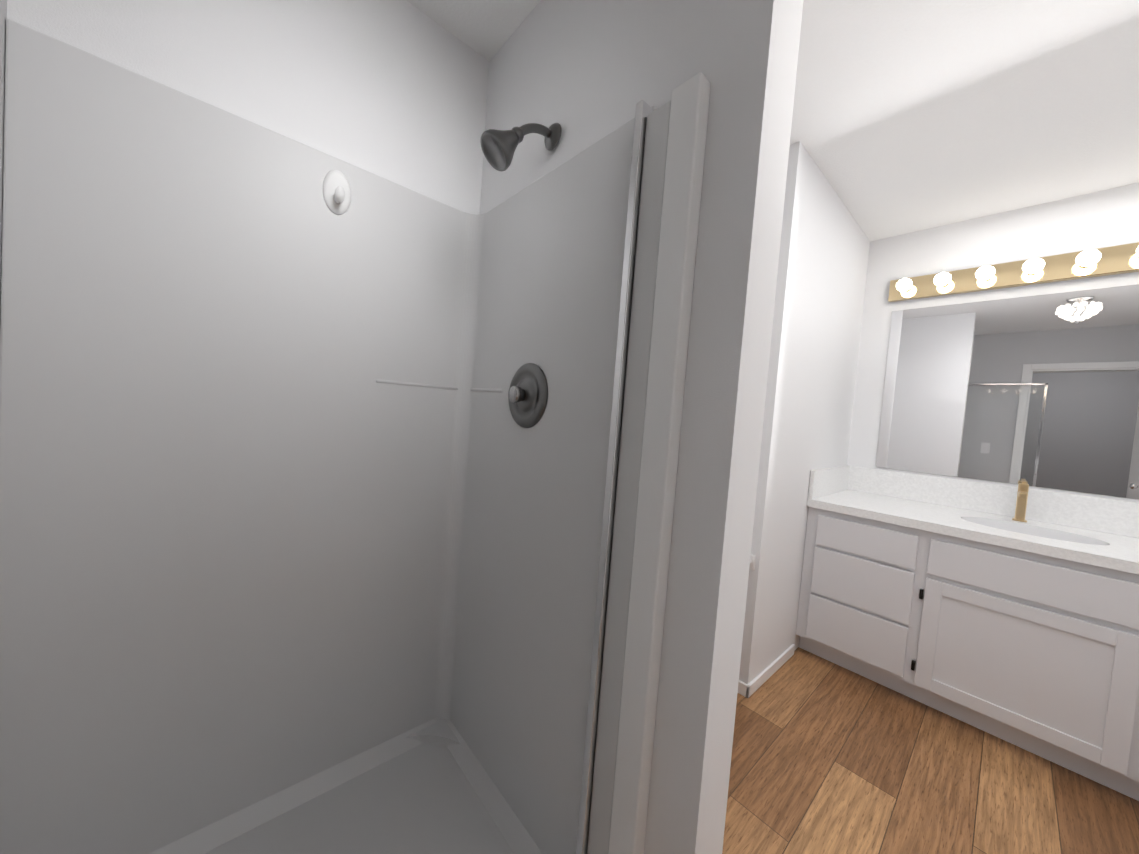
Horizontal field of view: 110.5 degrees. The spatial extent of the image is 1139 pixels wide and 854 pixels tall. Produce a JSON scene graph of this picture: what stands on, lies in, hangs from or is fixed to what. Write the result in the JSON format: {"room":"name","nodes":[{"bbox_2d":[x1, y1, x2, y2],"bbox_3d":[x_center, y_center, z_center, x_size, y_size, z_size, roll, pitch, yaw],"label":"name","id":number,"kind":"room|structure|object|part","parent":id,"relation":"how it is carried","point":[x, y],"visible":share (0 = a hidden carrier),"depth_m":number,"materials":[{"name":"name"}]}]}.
{"room":"bathroom","nodes":[
{"label":"bathroom","id":0,"kind":"room"},
{"bbox_2d":[0,0,6,318],"bbox_3d":[-0.709,-0.064,0.220,0.120,2.440,1.410,2,3,-42],"label":"wall","id":1,"kind":"structure","parent":0,"point":[3,10],"depth_m":0.76,"materials":[{"name":"grey paint"}]},
{"bbox_2d":[7,0,489,214],"bbox_3d":[-0.838,-0.110,1.126,1.130,2.440,0.120,2,3,-42],"label":"wall","id":2,"kind":"structure","parent":0,"point":[395,91],"depth_m":1.10,"materials":[{"name":"white paint"}]},
{"bbox_2d":[0,19,656,853],"bbox_3d":[-0.516,0.199,0.841,1.009,1.873,0.780,2,3,-42],"label":"wall surround","id":3,"kind":"object","parent":2,"relation":"attached to","point":[264,535],"visible":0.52,"depth_m":1.01,"materials":[{"name":"white plastic"}]},
{"bbox_2d":[323,170,350,214],"bbox_3d":[-0.647,-0.666,1.109,0.072,0.124,0.046,2,3,-42],"label":"hook","id":4,"kind":"object","parent":3,"relation":"attached to","point":[336,191],"visible":1,"depth_m":1.11,"materials":[{"name":"white plastic"}]},
{"bbox_2d":[376,379,501,391],"bbox_3d":[-0.408,-0.130,1.253,0.319,0.014,0.254,2,3,-42],"label":"ledge","id":5,"kind":"object","parent":3,"relation":"attached to","point":[429,386],"visible":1,"depth_m":1.32,"materials":[{"name":"white plastic"}]},
{"bbox_2d":[508,363,547,427],"bbox_3d":[-0.143,-0.092,1.135,0.056,0.190,0.190,2,3,-42],"label":"shower valve","id":6,"kind":"object","parent":3,"relation":"attached to","point":[531,381],"depth_m":1.12,"materials":[{"name":"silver metal"}]},
{"bbox_3d":[-0.150,-0.093,1.129,0.038,0.048,0.048,2,3,-42],"label":"shower valve knob","id":7,"kind":"part","parent":6,"relation":"part of","materials":[{"name":"silver metal"}]},
{"bbox_2d":[480,0,802,853],"bbox_3d":[-0.037,-0.050,1.164,0.120,2.440,1.133,2,3,-42],"label":"wall","id":8,"kind":"structure","parent":0,"point":[584,74],"depth_m":0.76,"materials":[{"name":"white paint"}]},
{"bbox_2d":[480,123,561,170],"bbox_3d":[-0.136,-0.757,1.048,0.202,0.175,0.106,2,3,-42],"label":"shower head","id":9,"kind":"object","parent":8,"relation":"attached to","point":[498,147],"visible":1,"depth_m":1.02},
{"bbox_2d":[576,100,652,853],"bbox_3d":[0.092,0.204,0.873,0.036,1.775,0.019,2,3,-42],"label":"jamb","id":10,"kind":"object","parent":8,"relation":"attached to","point":[644,109],"visible":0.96,"depth_m":0.85,"materials":[{"name":"silver metal"}]},
{"bbox_2d":[587,100,670,853],"bbox_3d":[0.128,0.221,0.851,0.035,1.750,0.062,2,3,-42],"label":"shower door frame","id":11,"kind":"structure","parent":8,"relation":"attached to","point":[645,269],"depth_m":0.83,"materials":[{"name":"white plastic"}]},
{"bbox_2d":[608,72,710,853],"bbox_3d":[0.166,0.268,0.804,0.038,1.865,0.065,2,3,-42],"label":"trim","id":12,"kind":"structure","parent":8,"relation":"attached to","point":[674,288],"depth_m":0.78,"materials":[{"name":"white paint"}]},
{"bbox_2d":[407,0,1138,240],"bbox_3d":[-0.183,-1.270,0.121,6.800,0.050,4.800,2,3,-42],"label":"ceiling","id":13,"kind":"structure","parent":0,"point":[909,116],"depth_m":1.41,"materials":[{"name":"white paint"}]},
{"bbox_2d":[739,141,869,684],"bbox_3d":[1.316,0.011,2.193,1.250,2.440,0.120,2,3,-42],"label":"wall","id":14,"kind":"structure","parent":0,"point":[819,302],"depth_m":1.93,"materials":[{"name":"white paint"}]},
{"bbox_2d":[746,644,794,697],"bbox_3d":[1.004,1.194,1.954,0.562,0.055,0.012,2,3,-42],"label":"baseboard","id":15,"kind":"structure","parent":14,"relation":"attached to","point":[765,675],"depth_m":1.92,"materials":[{"name":"white wood"}]},
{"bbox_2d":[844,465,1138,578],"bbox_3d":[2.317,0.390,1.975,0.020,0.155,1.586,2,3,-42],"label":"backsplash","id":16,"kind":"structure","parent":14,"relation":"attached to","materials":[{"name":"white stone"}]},
{"bbox_2d":[722,647,1138,853],"bbox_3d":[-0.371,1.211,0.220,6.800,0.050,4.800,2,3,-42],"label":"floor","id":17,"kind":"structure","parent":0,"point":[828,757],"depth_m":1.39,"materials":[{"name":"brown wood"}]},
{"bbox_2d":[149,719,541,853],"bbox_3d":[-0.564,1.096,0.855,1.009,0.100,0.840,2,3,-42],"label":"pan","id":18,"kind":"object","parent":17,"relation":"on","point":[429,787],"visible":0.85,"depth_m":1.14,"materials":[{"name":"white plastic"}]},
{"bbox_2d":[796,465,1138,800],"bbox_3d":[2.031,0.782,1.764,0.703,1.046,1.586,2,3,-42],"label":"bathroom vanity","id":19,"kind":"object","parent":17,"relation":"on","point":[1009,614],"visible":1,"depth_m":1.69,"materials":[{"name":"white paint"}]},
{"bbox_3d":[1.406,1.016,1.957,0.019,0.230,0.401,2,3,-42],"label":"drawer","id":20,"kind":"part","parent":19,"relation":"part of","materials":[{"name":"white paint"}]},
{"bbox_3d":[1.425,0.767,1.947,0.019,0.240,0.401,2,3,-42],"label":"drawer","id":21,"kind":"part","parent":19,"relation":"part of","materials":[{"name":"white paint"}]},
{"bbox_3d":[1.441,0.555,1.939,0.019,0.155,0.401,2,3,-42],"label":"drawer","id":22,"kind":"part","parent":19,"relation":"part of","materials":[{"name":"white paint"}]},
{"bbox_2d":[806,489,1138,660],"bbox_3d":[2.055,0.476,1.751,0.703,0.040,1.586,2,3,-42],"label":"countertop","id":23,"kind":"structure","parent":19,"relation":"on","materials":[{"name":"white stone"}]},
{"bbox_2d":[1012,480,1029,522],"bbox_3d":[2.191,0.362,1.914,0.215,0.196,0.048,2,3,-42],"label":"faucet","id":24,"kind":"object","parent":23,"relation":"on","point":[1020,495],"depth_m":1.93,"materials":[{"name":"gold metal"}]},
{"bbox_3d":[1.759,0.938,1.565,0.019,0.485,0.558,2,3,-42],"label":"door","id":25,"kind":"part","parent":19,"relation":"part of","materials":[{"name":"white paint"}]},
{"bbox_3d":[1.784,0.597,1.551,0.019,0.155,0.558,2,3,-42],"label":"drawer","id":26,"kind":"part","parent":19,"relation":"part of","materials":[{"name":"white paint"}]},
{"bbox_2d":[847,183,1138,502],"bbox_3d":[2.392,0.100,2.011,0.120,2.440,1.830,2,3,-42],"label":"wall","id":27,"kind":"structure","parent":0,"point":[1101,219],"depth_m":2.16,"materials":[{"name":"white paint"}]},
{"bbox_2d":[875,284,1138,498],"bbox_3d":[2.363,-0.180,1.962,0.006,0.958,1.280,2,3,-42],"label":"mirror","id":28,"kind":"object","parent":27,"relation":"attached to","point":[1039,391],"visible":1,"depth_m":2.02,"materials":[{"name":"white mirror"}]},
{"bbox_2d":[888,242,1138,301],"bbox_3d":[2.351,-0.779,1.897,0.146,0.125,1.305,2,3,-42],"label":"sconce","id":29,"kind":"object","parent":27,"relation":"attached to","point":[1112,260],"visible":1,"depth_m":2.00,"materials":[{"name":"gold metal"}]},
{"bbox_3d":[0.643,-0.036,2.100,0.120,2.440,0.640,2,3,-42],"label":"wall","id":30,"kind":"structure","parent":0,"visible":0},
{"bbox_2d":[738,680,749,697],"bbox_3d":[0.588,1.160,2.009,0.012,0.055,0.650,2,3,-42],"label":"baseboard","id":31,"kind":"structure","parent":30,"relation":"attached to","point":[742,688],"depth_m":1.78,"materials":[{"name":"white wood"}]},
{"bbox_2d":[749,554,755,570],"bbox_3d":[0.708,0.635,1.790,0.152,0.198,0.195,2,3,-42],"label":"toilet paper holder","id":32,"kind":"object","parent":30,"relation":"attached to","point":[752,561],"visible":0.1,"depth_m":1.76,"materials":[{"name":"white plastic"}]}
]}

